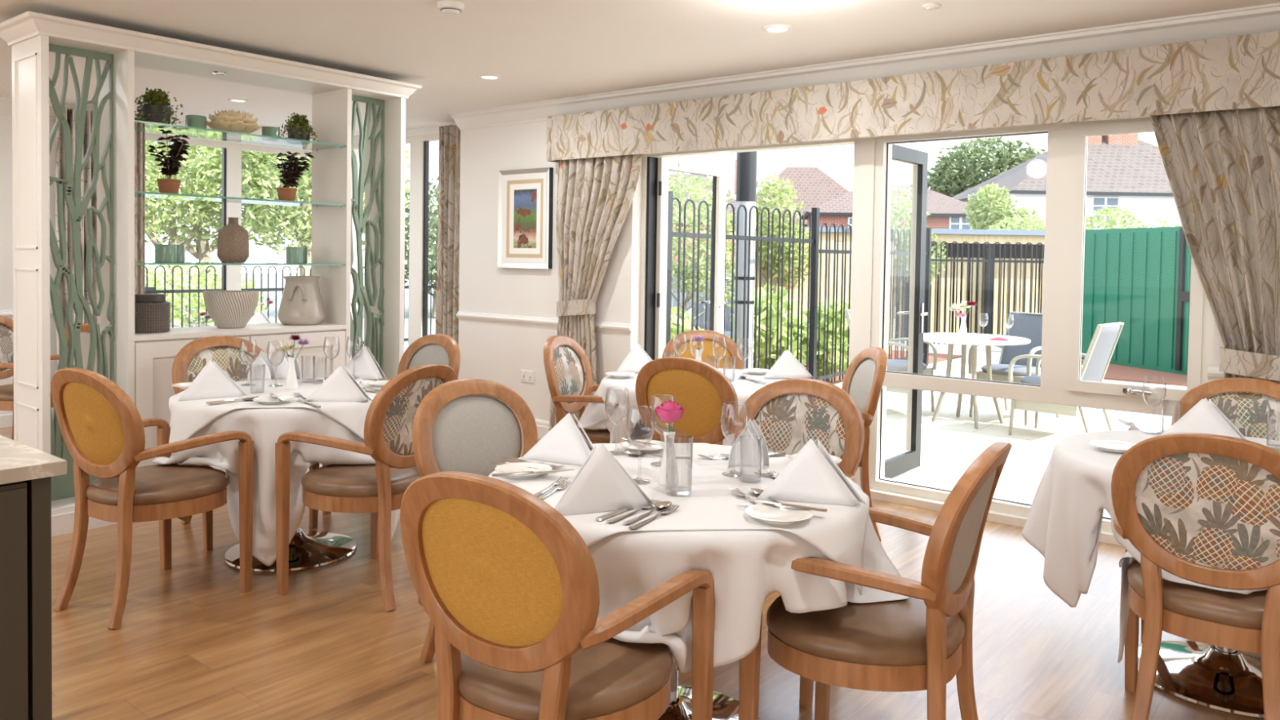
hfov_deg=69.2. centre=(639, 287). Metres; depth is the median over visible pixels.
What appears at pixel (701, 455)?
fork
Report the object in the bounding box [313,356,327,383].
glass tumbler
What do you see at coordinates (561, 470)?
table knife
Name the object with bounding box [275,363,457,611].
armchair
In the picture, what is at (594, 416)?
tablecloth
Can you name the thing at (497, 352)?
wall
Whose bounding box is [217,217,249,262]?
ceramic vase
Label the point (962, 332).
bud vase
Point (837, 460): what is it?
plate
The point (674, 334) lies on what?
wine glass
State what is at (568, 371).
armchair
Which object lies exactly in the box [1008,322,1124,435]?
armchair
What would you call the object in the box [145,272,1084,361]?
ground
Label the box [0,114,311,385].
wall
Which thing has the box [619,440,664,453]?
plate
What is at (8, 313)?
trim
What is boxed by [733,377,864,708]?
armchair
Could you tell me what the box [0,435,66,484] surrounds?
countertop
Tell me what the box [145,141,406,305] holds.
street tree
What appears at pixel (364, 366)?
folded napkin
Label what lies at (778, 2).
ceiling light
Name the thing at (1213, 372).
trim
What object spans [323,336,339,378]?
wine glass
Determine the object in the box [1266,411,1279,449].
glass tumbler
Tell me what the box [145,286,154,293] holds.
bollard
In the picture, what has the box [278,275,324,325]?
jug
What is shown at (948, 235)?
shelter
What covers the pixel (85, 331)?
armchair
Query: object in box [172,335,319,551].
armchair
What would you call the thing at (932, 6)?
sprinkler cover
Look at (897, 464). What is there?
door
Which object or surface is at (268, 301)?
posy
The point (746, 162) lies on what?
column
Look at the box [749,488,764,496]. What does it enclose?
bowl
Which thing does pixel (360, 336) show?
wine glass
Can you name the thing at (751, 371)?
plate
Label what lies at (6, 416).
baseboard
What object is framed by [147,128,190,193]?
potted plant
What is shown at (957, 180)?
tree
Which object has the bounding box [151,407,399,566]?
tablecloth
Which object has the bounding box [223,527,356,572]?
pedestal table
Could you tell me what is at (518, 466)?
plate
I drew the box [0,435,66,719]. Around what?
counter
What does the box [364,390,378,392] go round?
table knife
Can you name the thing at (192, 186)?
street tree
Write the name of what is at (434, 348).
armchair
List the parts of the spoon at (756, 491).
handle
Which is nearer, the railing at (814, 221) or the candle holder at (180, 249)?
the candle holder at (180, 249)
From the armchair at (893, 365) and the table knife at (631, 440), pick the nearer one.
the table knife at (631, 440)
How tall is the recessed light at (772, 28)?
0.010 m
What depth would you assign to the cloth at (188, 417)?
3.96 m
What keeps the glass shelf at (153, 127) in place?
attached to the shelving unit at (140, 364)
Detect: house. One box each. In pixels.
[668,173,759,278]
[733,160,849,280]
[801,185,979,229]
[951,133,1181,229]
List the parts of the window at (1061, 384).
casement frame, handle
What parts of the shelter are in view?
post, slatted panel, post, timber panel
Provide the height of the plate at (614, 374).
0.018 m
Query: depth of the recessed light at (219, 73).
5.29 m
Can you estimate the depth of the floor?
3.34 m
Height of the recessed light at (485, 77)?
0.010 m
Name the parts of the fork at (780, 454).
handle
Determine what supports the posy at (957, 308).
in the bud vase at (962, 332)
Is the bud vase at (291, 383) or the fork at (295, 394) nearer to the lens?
the fork at (295, 394)
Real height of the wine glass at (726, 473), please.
0.214 m
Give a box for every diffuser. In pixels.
[481,76,497,79]
[767,26,787,31]
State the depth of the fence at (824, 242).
14.06 m
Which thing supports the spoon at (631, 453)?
on the cloth at (838, 532)
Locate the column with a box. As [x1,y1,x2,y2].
[733,151,757,368]
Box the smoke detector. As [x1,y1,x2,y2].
[436,0,464,15]
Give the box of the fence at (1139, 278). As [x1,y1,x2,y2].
[1081,226,1191,375]
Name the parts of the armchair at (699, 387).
leg, panel, leg, armrest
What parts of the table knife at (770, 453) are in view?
blade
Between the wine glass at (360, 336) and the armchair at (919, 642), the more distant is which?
the wine glass at (360, 336)
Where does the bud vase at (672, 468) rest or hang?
on the cloth at (838, 532)
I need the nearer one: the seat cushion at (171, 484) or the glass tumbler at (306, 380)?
the seat cushion at (171, 484)
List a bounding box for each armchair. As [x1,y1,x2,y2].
[0,315,59,439]
[50,368,253,628]
[64,323,97,372]
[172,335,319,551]
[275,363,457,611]
[322,333,460,514]
[400,471,715,719]
[412,378,537,662]
[543,335,652,444]
[635,356,737,444]
[662,329,743,369]
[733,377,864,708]
[738,441,1012,719]
[841,346,887,541]
[844,309,937,411]
[968,311,1059,425]
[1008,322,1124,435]
[1111,432,1279,719]
[1141,377,1279,641]
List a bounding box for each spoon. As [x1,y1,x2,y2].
[208,396,257,404]
[488,460,538,468]
[622,501,671,524]
[625,451,691,457]
[737,375,759,382]
[749,488,782,502]
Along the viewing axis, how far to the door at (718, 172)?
6.85 m
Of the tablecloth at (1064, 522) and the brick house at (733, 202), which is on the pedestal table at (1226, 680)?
the tablecloth at (1064, 522)
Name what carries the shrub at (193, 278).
on the ground at (256, 276)
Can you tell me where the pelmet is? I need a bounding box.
[546,31,1279,162]
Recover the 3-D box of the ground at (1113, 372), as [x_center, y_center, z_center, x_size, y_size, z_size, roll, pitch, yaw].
[5.324,1.235,8.621,10.500,0.045,9.140,2,2,39]
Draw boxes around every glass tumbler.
[249,364,265,392]
[301,355,315,382]
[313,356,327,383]
[666,433,693,496]
[723,356,735,381]
[740,435,762,482]
[1161,400,1181,432]
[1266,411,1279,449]
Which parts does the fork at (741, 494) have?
handle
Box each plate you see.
[171,382,191,389]
[252,395,294,404]
[366,380,389,387]
[494,462,551,478]
[604,371,635,377]
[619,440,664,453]
[742,368,768,374]
[745,502,813,524]
[787,453,841,463]
[1088,440,1134,453]
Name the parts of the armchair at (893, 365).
frame, armrest, armrest, leg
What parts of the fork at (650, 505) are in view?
handle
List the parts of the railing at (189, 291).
rail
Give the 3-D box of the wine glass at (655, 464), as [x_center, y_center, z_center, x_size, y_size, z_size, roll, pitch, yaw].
[0.068,0.445,2.889,0.082,0.214,0.082,2,2,39]
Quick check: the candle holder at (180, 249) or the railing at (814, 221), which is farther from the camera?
the railing at (814, 221)
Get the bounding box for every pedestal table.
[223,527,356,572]
[657,655,759,719]
[1137,639,1264,719]
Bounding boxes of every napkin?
[177,360,246,400]
[246,310,271,324]
[247,350,274,381]
[274,351,301,379]
[304,365,372,401]
[342,346,386,379]
[521,413,593,466]
[554,443,653,515]
[616,342,652,373]
[727,418,769,469]
[756,438,866,506]
[763,349,813,377]
[988,337,1009,341]
[1160,398,1247,439]
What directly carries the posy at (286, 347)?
in the bud vase at (291, 383)
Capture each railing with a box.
[145,265,436,344]
[666,191,819,379]
[816,222,931,382]
[928,240,1044,344]
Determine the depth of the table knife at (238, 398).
3.96 m
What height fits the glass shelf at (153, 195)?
0.010 m
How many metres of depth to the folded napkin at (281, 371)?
4.71 m
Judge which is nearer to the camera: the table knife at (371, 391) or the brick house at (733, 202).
the table knife at (371, 391)
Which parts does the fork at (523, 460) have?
handle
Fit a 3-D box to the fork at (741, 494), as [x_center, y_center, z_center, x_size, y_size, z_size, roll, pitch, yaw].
[0.297,0.564,2.460,0.028,0.009,0.222,0,2,-21]
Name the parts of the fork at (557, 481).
handle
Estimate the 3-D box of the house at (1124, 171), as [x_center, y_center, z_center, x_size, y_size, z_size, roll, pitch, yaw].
[20.748,-3.539,41.706,11.775,8.100,8.250,1,2,-1]
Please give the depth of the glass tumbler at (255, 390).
4.25 m
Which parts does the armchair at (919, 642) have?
leg, leg, armrest, seat rail, armrest, leg, frame, leg, panel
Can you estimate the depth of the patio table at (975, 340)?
8.23 m
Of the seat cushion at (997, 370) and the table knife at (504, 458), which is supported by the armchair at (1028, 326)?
the seat cushion at (997, 370)
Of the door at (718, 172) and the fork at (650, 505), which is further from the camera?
the door at (718, 172)
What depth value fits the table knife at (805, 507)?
2.35 m
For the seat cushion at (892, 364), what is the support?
on the armchair at (893, 365)
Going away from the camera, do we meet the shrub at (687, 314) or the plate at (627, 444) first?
the plate at (627, 444)
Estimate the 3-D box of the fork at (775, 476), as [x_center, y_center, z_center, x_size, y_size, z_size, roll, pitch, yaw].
[0.409,0.559,2.678,0.028,0.009,0.222,1,2,-9]
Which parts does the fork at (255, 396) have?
handle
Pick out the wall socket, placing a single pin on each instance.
(526, 375)
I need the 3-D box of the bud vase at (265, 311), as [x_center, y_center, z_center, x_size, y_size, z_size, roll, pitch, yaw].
[-3.214,0.267,7.967,0.058,0.152,0.058,2,2,39]
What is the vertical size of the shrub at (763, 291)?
1.288 m
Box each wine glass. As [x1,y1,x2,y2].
[239,340,257,386]
[266,341,284,386]
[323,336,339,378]
[346,336,362,377]
[604,386,629,455]
[626,405,654,484]
[648,395,674,466]
[672,333,687,354]
[720,401,747,476]
[736,339,751,378]
[1142,375,1166,433]
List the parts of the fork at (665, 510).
handle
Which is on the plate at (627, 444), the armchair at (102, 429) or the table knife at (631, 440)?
the table knife at (631, 440)
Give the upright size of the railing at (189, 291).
1.290 m
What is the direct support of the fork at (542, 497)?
on the cloth at (838, 532)
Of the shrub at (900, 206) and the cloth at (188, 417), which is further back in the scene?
the shrub at (900, 206)
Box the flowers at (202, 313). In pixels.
[198,311,211,323]
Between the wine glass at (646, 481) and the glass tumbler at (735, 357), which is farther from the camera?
the glass tumbler at (735, 357)
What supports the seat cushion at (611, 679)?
on the armchair at (508, 587)
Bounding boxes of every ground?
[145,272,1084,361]
[752,350,1186,386]
[832,345,1186,515]
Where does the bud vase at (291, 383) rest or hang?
on the cloth at (188, 417)
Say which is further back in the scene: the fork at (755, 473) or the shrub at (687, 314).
the shrub at (687, 314)
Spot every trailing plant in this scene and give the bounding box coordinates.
[134,87,182,124]
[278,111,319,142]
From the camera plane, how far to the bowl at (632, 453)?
3.02 m
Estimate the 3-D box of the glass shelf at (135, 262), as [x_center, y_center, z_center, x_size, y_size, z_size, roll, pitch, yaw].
[-2.370,-0.137,5.402,0.373,0.010,1.246,2,2,39]
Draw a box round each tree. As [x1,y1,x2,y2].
[145,140,306,325]
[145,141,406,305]
[241,146,409,275]
[404,176,438,317]
[668,172,735,317]
[755,170,819,306]
[911,136,1046,197]
[963,182,1044,230]
[987,204,1182,230]
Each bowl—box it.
[203,290,259,328]
[242,396,257,400]
[625,451,645,456]
[652,501,671,509]
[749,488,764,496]
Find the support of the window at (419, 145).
in the wall at (497, 352)
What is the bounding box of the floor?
[0,426,1264,719]
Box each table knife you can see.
[205,398,239,403]
[269,393,283,401]
[297,399,321,407]
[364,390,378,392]
[492,469,574,476]
[502,457,555,470]
[595,498,653,520]
[620,437,663,448]
[707,452,774,458]
[735,497,827,511]
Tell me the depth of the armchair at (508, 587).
1.95 m
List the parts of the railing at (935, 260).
rail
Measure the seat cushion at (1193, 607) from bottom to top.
0.086 m
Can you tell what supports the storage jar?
on the shelving unit at (140, 364)
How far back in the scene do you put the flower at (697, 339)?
5.04 m
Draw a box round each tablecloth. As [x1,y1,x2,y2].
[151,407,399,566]
[488,470,910,672]
[577,368,794,445]
[1021,418,1279,663]
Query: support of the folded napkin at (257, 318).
on the tablecloth
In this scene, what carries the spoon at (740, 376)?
on the tablecloth at (594, 416)
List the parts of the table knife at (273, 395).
handle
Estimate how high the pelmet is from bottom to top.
0.325 m
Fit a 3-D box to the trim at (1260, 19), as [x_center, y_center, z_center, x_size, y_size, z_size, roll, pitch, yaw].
[1.868,-1.223,4.891,8.730,0.125,0.115,2,2,39]
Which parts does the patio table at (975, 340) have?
leg, leg, leg, leg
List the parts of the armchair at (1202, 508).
armrest, leg, leg, seat rail, frame, panel, leg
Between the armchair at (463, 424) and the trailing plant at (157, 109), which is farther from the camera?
the trailing plant at (157, 109)
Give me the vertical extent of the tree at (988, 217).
4.103 m
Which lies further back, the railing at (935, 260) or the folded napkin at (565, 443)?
the railing at (935, 260)
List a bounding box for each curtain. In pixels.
[55,107,97,370]
[134,116,145,293]
[435,124,460,379]
[549,154,642,431]
[1150,106,1279,383]
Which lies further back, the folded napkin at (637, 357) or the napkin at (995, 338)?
the napkin at (995, 338)
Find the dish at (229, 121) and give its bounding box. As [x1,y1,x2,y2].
[206,108,262,133]
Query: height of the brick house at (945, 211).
5.000 m
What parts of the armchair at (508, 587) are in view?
leg, panel, frame, leg, seat rail, armrest, leg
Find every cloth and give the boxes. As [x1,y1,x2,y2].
[168,377,381,443]
[495,443,869,595]
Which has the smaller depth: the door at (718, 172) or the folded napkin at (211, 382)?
the folded napkin at (211, 382)
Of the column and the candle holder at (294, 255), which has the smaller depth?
the candle holder at (294, 255)
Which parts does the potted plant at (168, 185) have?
stem, pot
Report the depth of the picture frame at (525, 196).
7.18 m
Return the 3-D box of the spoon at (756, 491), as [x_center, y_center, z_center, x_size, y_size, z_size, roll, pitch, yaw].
[0.355,0.566,2.471,0.043,0.011,0.218,0,2,-26]
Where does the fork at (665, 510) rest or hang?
on the cloth at (838, 532)
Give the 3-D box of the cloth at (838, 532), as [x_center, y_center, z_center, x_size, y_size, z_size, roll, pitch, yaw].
[0.091,0.660,2.720,1.039,0.202,1.039,1,2,-6]
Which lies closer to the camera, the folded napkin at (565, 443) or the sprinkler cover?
the folded napkin at (565, 443)
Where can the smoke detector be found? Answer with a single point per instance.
(448, 7)
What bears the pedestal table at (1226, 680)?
on the floor
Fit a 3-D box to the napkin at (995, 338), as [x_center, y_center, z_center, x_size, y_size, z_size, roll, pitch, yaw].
[3.097,0.440,7.978,0.200,0.028,0.120,2,2,39]
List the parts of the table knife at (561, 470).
handle, blade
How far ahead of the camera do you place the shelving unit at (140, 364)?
4.87 m
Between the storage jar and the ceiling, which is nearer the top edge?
the ceiling
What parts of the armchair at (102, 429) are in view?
leg, panel, frame, armrest, leg, seat rail, leg, armrest, leg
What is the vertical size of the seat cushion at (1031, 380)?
0.058 m
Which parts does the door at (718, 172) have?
handle, handle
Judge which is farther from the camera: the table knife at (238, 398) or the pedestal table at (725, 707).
the table knife at (238, 398)
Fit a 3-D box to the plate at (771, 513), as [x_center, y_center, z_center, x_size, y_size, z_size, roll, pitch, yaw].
[0.345,0.567,2.306,0.168,0.018,0.168,2,2,39]
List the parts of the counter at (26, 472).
panel, panel frame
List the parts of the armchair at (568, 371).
leg, frame, panel, leg, armrest, armrest, seat rail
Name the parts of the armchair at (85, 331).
frame, panel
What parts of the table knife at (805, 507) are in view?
blade, handle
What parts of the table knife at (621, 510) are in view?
handle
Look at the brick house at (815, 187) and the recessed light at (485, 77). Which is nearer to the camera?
the recessed light at (485, 77)
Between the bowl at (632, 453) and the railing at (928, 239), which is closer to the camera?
the bowl at (632, 453)
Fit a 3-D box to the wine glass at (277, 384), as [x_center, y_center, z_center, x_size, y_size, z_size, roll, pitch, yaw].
[-1.753,0.367,4.467,0.082,0.214,0.082,2,2,39]
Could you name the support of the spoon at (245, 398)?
on the cloth at (188, 417)
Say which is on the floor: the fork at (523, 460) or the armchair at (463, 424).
the armchair at (463, 424)
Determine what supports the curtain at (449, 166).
hanging from the ceiling
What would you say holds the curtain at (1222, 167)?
hanging from the pelmet
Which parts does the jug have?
handle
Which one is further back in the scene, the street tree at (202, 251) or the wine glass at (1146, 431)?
the street tree at (202, 251)
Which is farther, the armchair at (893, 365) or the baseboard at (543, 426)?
the armchair at (893, 365)
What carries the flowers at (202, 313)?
in the bud vase
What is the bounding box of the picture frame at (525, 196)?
[497,167,553,268]
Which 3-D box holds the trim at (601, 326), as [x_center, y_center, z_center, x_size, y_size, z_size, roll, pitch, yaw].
[-0.792,0.261,7.130,1.875,0.062,0.030,2,2,39]
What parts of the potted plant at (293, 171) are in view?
pot, stem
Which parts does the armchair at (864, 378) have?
panel, frame, armrest, leg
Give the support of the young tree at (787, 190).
on the ground at (256, 276)
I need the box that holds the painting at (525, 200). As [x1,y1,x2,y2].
[513,188,537,248]
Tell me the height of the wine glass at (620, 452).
0.214 m
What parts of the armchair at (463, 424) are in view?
leg, frame, panel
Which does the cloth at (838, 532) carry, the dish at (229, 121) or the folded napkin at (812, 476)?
the folded napkin at (812, 476)
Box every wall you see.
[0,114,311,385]
[350,120,1223,421]
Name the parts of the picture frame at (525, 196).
frame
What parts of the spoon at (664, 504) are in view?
handle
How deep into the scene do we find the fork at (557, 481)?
2.58 m
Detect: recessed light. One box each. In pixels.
[211,71,226,75]
[226,97,248,102]
[477,74,501,79]
[761,24,792,33]
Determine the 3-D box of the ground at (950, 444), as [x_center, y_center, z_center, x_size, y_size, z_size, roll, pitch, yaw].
[6.092,1.265,8.379,17.000,0.025,9.750,2,2,39]
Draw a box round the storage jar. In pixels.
[134,293,170,333]
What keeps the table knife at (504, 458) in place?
on the cloth at (838, 532)
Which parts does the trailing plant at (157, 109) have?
pot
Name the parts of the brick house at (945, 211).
pane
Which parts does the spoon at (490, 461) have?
handle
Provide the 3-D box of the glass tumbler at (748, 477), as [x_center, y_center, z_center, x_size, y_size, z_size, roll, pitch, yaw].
[0.323,0.498,2.696,0.066,0.126,0.066,2,2,39]
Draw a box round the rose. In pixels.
[654,400,684,432]
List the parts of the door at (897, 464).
frame, handle, handle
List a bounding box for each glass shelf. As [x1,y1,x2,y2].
[134,122,343,150]
[134,192,339,207]
[134,262,321,263]
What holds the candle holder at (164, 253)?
on the shelving unit at (140, 364)
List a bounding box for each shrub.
[145,260,274,327]
[671,306,709,339]
[725,283,826,373]
[799,293,850,382]
[889,184,946,338]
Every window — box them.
[145,132,311,290]
[352,133,439,346]
[639,116,1213,545]
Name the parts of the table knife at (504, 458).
handle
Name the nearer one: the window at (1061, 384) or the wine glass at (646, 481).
the wine glass at (646, 481)
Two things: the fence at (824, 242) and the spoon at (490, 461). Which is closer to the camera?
the spoon at (490, 461)
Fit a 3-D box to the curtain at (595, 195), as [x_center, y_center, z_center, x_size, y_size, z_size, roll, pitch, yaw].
[-0.344,0.115,6.679,0.855,2.101,0.127,2,2,41]
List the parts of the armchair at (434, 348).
leg, panel, frame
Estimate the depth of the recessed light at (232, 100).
7.08 m
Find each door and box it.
[653,157,726,359]
[884,144,928,478]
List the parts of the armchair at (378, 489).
leg, armrest, seat rail, leg, leg, frame, panel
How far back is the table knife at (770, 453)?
2.99 m
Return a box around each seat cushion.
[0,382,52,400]
[85,463,230,506]
[301,463,421,497]
[457,637,673,719]
[573,417,652,442]
[766,595,964,666]
[886,359,926,370]
[981,364,1040,376]
[1020,375,1040,385]
[1127,560,1267,630]
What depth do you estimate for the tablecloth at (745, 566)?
2.19 m
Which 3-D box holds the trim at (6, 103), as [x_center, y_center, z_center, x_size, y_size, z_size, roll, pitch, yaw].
[-6.349,-1.365,5.354,0.115,0.125,10.360,2,2,39]
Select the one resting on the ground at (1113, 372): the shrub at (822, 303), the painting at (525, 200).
the shrub at (822, 303)
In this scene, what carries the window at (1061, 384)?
in the wall at (497, 352)
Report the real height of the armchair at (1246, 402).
0.963 m
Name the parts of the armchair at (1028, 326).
leg, armrest, leg, frame, backrest, leg, armrest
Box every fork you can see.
[208,395,258,403]
[293,392,312,400]
[507,457,564,468]
[533,476,568,496]
[538,480,571,499]
[606,499,661,522]
[628,504,679,528]
[697,453,728,457]
[722,453,786,457]
[728,488,759,504]
[744,376,766,383]
[753,471,780,475]
[766,470,777,477]
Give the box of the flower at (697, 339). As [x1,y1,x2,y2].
[692,335,706,350]
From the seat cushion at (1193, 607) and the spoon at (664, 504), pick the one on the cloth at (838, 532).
the spoon at (664, 504)
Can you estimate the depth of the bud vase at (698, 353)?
5.04 m
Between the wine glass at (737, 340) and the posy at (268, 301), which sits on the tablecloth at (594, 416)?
the wine glass at (737, 340)
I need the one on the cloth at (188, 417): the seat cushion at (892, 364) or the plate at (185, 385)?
the plate at (185, 385)
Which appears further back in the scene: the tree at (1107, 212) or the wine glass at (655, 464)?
the tree at (1107, 212)
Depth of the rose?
2.62 m
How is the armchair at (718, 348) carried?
on the floor
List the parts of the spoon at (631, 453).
handle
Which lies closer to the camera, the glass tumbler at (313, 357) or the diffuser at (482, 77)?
the glass tumbler at (313, 357)
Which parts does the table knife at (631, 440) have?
blade, handle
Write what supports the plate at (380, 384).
on the cloth at (188, 417)
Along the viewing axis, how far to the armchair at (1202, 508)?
2.53 m
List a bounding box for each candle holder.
[155,244,176,262]
[176,244,185,262]
[185,115,206,128]
[262,126,279,137]
[285,246,303,263]
[303,247,307,262]
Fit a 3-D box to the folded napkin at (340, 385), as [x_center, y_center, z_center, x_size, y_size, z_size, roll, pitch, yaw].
[-1.311,0.420,4.047,0.189,0.152,0.248,3,2,44]
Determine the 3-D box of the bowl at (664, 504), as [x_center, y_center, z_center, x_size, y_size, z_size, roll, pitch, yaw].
[0.059,0.564,2.387,0.043,0.011,0.068,2,2,31]
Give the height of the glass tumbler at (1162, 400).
0.126 m
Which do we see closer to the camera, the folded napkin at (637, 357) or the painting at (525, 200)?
the folded napkin at (637, 357)
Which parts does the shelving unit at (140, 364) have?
panel moulding, panel, cupboard door, skirting, door frame, cornice, door frame, cupboard door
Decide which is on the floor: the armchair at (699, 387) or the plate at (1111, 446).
the armchair at (699, 387)
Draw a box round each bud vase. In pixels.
[263,309,268,319]
[284,356,297,389]
[658,430,678,486]
[695,348,702,361]
[959,315,967,337]
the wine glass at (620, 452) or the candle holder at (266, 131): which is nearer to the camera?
the wine glass at (620, 452)
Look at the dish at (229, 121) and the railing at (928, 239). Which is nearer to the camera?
the dish at (229, 121)
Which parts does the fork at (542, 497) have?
handle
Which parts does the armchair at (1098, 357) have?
leg, leg, armrest, armrest, leg, backrest, frame, leg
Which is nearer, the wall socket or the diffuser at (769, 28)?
the diffuser at (769, 28)
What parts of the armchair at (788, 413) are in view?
frame, panel, leg, armrest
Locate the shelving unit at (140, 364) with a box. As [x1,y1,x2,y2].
[0,11,422,536]
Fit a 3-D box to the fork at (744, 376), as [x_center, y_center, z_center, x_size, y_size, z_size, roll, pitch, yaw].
[0.616,0.492,4.917,0.028,0.009,0.222,0,2,-21]
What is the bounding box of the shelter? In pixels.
[800,226,1044,337]
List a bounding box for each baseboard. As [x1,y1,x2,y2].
[0,407,53,427]
[534,418,549,439]
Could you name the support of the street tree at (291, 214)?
on the ground at (256, 276)
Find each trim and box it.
[0,95,311,141]
[0,309,53,318]
[449,2,1279,129]
[455,311,632,333]
[1207,366,1223,380]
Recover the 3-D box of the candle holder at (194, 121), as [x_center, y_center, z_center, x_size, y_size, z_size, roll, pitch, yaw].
[-2.486,-0.915,5.197,0.106,0.085,0.106,2,2,39]
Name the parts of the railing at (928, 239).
rail, rail, post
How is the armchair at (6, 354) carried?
on the floor
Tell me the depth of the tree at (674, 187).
12.87 m
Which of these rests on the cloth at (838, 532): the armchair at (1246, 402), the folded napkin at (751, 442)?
the folded napkin at (751, 442)
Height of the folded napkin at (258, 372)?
0.150 m
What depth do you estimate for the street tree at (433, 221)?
20.91 m
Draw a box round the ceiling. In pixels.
[0,0,1279,136]
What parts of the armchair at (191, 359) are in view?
leg, leg, frame, panel, leg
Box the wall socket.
[520,369,534,382]
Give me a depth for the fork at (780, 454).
3.04 m
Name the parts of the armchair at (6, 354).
panel, frame, armrest, leg, seat rail, armrest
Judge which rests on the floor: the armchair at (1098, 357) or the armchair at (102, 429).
the armchair at (102, 429)
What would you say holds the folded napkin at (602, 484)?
on the cloth at (838, 532)
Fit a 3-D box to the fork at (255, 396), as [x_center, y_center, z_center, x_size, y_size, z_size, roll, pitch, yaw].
[-1.743,0.484,3.984,0.028,0.009,0.222,2,2,39]
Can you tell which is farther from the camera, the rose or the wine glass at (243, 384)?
the wine glass at (243, 384)
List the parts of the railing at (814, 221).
post, rail, post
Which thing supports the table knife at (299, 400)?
on the cloth at (188, 417)
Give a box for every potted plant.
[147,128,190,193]
[275,151,315,200]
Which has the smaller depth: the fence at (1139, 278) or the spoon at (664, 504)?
the spoon at (664, 504)
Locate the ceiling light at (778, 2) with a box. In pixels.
[764,0,816,6]
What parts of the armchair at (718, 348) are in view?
panel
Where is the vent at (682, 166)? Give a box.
[678,163,712,171]
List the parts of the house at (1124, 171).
pane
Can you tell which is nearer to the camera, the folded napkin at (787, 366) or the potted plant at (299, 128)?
the folded napkin at (787, 366)
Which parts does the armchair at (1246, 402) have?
leg, frame, panel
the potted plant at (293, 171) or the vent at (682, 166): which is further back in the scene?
the vent at (682, 166)
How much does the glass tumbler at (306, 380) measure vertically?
0.126 m
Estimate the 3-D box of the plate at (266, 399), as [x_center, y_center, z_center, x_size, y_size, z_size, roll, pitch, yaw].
[-1.567,0.485,3.971,0.168,0.018,0.168,2,2,39]
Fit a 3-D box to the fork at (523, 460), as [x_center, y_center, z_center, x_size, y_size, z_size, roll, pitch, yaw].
[-0.326,0.541,2.869,0.222,0.009,0.028,2,2,37]
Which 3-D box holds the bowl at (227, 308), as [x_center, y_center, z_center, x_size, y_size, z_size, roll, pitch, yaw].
[-2.382,0.130,5.410,0.300,0.212,0.300,2,2,39]
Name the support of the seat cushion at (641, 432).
on the armchair at (568, 371)
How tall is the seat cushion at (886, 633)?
0.086 m
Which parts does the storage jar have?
lid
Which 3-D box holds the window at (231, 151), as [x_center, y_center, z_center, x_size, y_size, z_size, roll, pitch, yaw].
[-3.804,-0.164,8.747,0.065,2.380,2.000,2,2,39]
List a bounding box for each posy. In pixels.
[259,297,272,309]
[276,333,310,362]
[948,300,977,318]
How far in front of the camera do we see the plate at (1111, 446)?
3.26 m
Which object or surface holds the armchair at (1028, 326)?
on the ground at (950, 444)
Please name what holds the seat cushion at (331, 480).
on the armchair at (378, 489)
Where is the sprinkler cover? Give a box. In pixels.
[921,2,942,10]
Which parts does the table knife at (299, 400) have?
blade, handle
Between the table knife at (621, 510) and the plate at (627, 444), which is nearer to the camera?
the table knife at (621, 510)
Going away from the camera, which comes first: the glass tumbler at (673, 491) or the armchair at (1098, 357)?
the glass tumbler at (673, 491)
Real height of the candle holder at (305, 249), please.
0.100 m
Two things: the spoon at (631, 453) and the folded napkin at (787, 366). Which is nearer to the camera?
the spoon at (631, 453)
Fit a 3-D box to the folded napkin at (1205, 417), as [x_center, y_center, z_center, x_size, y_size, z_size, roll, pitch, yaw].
[2.106,0.491,3.465,0.248,0.152,0.189,1,2,-10]
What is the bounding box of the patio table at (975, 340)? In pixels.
[923,333,1031,428]
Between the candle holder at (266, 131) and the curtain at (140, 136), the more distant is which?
the curtain at (140, 136)
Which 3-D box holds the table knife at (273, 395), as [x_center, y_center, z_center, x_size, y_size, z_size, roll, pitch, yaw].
[-1.563,0.472,3.982,0.021,0.007,0.243,0,2,-31]
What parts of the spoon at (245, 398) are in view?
handle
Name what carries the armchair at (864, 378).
on the floor
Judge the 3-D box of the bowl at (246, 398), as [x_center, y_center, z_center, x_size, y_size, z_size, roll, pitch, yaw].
[-1.685,0.485,4.017,0.043,0.011,0.068,2,2,39]

